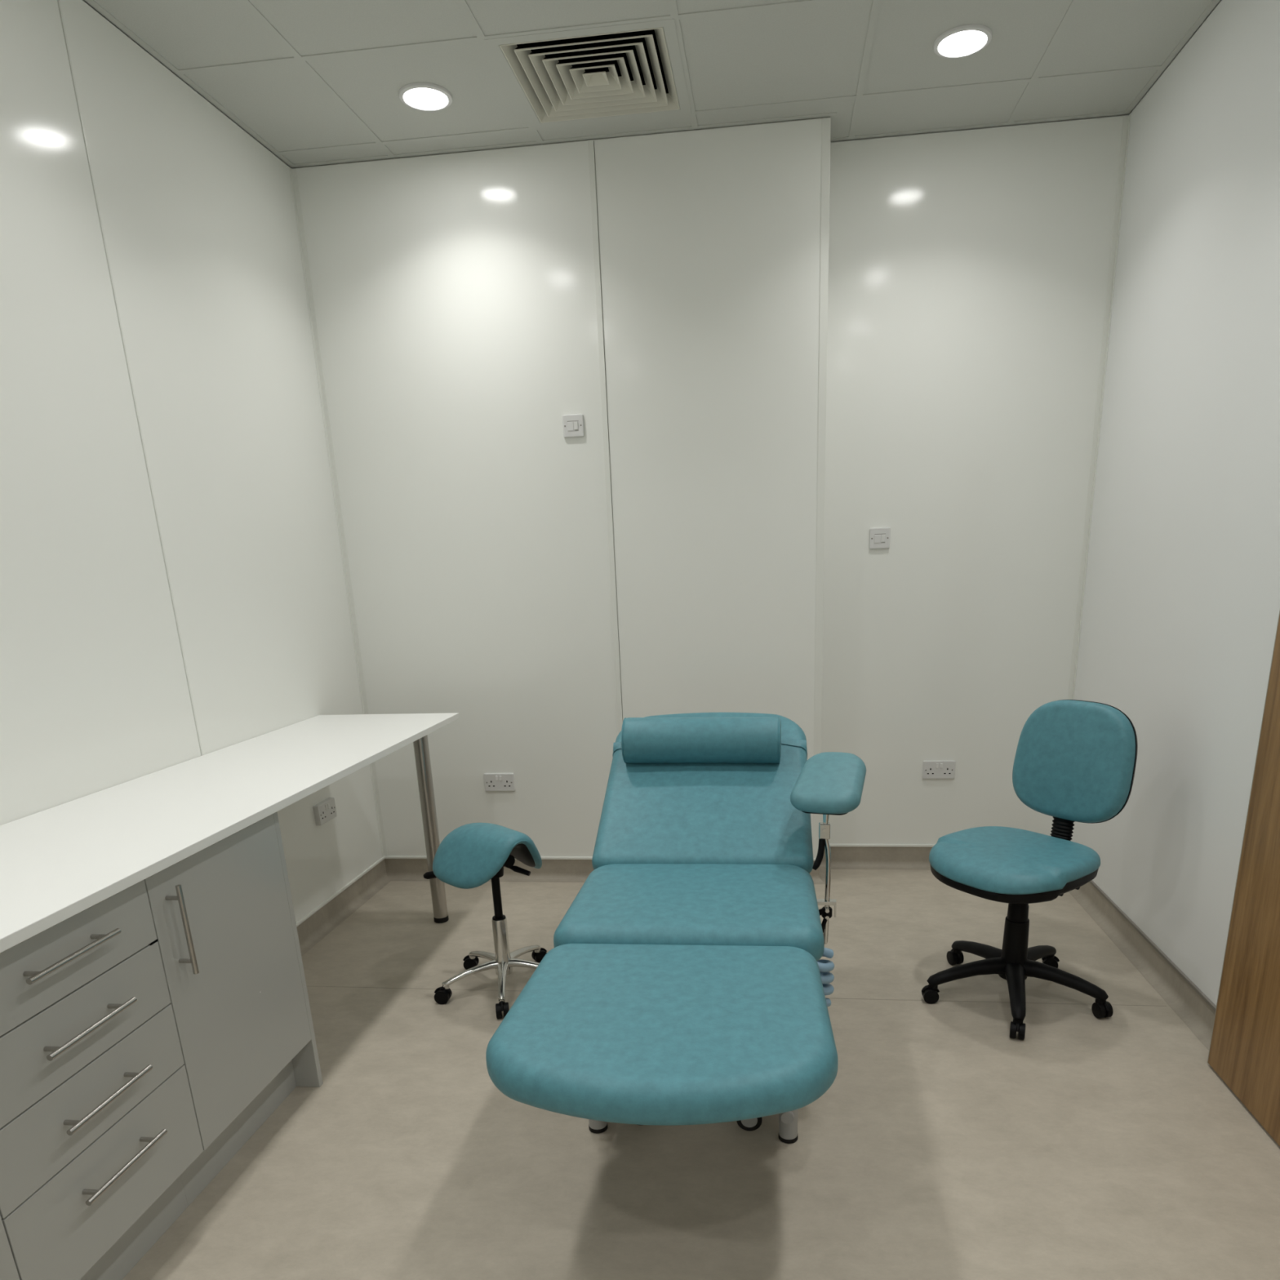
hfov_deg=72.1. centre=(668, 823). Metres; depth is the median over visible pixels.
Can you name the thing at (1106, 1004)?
hood
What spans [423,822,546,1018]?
stool
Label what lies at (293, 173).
trim
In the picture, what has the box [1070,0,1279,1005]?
wall
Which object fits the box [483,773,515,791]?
wall socket
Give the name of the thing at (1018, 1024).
hood
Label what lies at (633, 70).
ceiling vent
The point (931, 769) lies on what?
wall socket
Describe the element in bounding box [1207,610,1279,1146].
door
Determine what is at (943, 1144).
floor
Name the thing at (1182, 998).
baseboard
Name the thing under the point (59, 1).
trim
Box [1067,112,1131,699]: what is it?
trim
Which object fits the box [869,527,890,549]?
switch
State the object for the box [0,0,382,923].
wall
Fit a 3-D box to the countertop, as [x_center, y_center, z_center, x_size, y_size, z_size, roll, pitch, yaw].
[-1.330,0.383,2.457,0.618,0.896,2.890,0,17,7]
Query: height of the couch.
0.946 m
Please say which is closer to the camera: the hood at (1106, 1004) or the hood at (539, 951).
the hood at (1106, 1004)
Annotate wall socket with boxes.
[313,797,337,825]
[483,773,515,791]
[922,760,955,778]
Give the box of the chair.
[921,699,1137,1039]
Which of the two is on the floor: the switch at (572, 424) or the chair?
the chair
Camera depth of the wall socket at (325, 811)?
3.75 m
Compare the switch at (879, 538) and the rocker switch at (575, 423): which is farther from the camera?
the switch at (879, 538)
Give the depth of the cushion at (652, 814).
2.76 m
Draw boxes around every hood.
[434,986,450,993]
[462,955,478,960]
[499,1001,504,1011]
[532,947,546,955]
[921,984,939,992]
[1015,1021,1021,1031]
[1041,955,1059,961]
[1103,1000,1109,1010]
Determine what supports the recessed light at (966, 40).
in the ceiling
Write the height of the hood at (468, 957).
0.024 m
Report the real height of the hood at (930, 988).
0.026 m
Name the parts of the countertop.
leg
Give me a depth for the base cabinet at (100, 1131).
1.74 m
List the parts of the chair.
arm, arm, seat, arm, arm, arm, backrest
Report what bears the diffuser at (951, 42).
attached to the recessed light at (966, 40)
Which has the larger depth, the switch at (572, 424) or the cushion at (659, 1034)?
the switch at (572, 424)
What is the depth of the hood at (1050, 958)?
3.17 m
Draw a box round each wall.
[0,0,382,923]
[289,111,1131,857]
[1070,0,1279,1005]
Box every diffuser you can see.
[404,88,447,108]
[938,30,986,55]
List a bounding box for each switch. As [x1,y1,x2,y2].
[562,413,584,437]
[573,421,577,430]
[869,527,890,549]
[880,534,884,542]
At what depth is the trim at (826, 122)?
3.59 m
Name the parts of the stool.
tilt lever, arm, arm, saddle seat, gas rod, arm, height lever, arm, arm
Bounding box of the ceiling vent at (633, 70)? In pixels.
[483,18,691,128]
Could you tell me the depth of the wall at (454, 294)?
3.72 m
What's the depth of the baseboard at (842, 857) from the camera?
4.29 m
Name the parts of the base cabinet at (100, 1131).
handle, drawer, drawer, handle, drawer, drawer, handle, handle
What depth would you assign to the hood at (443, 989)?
3.10 m
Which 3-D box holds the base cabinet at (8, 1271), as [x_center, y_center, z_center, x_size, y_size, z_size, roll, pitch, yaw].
[-1.458,0.737,1.328,0.598,0.872,0.503,0,17,7]
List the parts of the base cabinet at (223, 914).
handle, panel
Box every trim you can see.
[57,0,203,755]
[288,166,387,857]
[587,139,622,733]
[812,117,831,857]
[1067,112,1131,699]
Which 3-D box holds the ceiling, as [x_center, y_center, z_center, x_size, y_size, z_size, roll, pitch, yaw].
[-0.167,-2.052,1.054,3.669,0.200,5.560,0,17,7]
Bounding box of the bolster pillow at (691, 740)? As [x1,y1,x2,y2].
[621,716,781,763]
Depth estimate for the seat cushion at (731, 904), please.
2.30 m
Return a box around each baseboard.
[296,859,391,956]
[384,846,932,884]
[1068,881,1215,1050]
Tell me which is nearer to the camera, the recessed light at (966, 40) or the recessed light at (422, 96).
the recessed light at (966, 40)
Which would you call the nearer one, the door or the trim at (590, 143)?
the door
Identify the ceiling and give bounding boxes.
[84,0,1220,168]
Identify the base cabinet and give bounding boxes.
[0,880,203,1279]
[0,1215,19,1279]
[143,811,323,1206]
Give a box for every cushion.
[485,943,838,1125]
[553,863,824,960]
[591,743,813,873]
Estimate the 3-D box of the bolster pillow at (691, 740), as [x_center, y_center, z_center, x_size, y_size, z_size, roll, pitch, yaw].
[0.112,-0.279,2.940,0.528,0.159,0.155,0,17,7]
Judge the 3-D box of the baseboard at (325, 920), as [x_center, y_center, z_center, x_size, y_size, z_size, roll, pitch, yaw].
[-1.675,0.935,2.031,0.042,0.104,4.952,0,17,7]
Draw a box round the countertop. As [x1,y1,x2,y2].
[0,712,459,952]
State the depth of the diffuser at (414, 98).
3.04 m
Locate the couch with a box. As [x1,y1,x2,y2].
[485,712,866,1143]
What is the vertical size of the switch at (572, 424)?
0.088 m
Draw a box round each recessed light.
[398,82,452,111]
[933,23,992,58]
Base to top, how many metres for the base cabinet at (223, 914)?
0.872 m
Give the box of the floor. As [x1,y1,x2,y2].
[122,869,1279,1279]
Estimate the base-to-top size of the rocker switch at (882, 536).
0.031 m

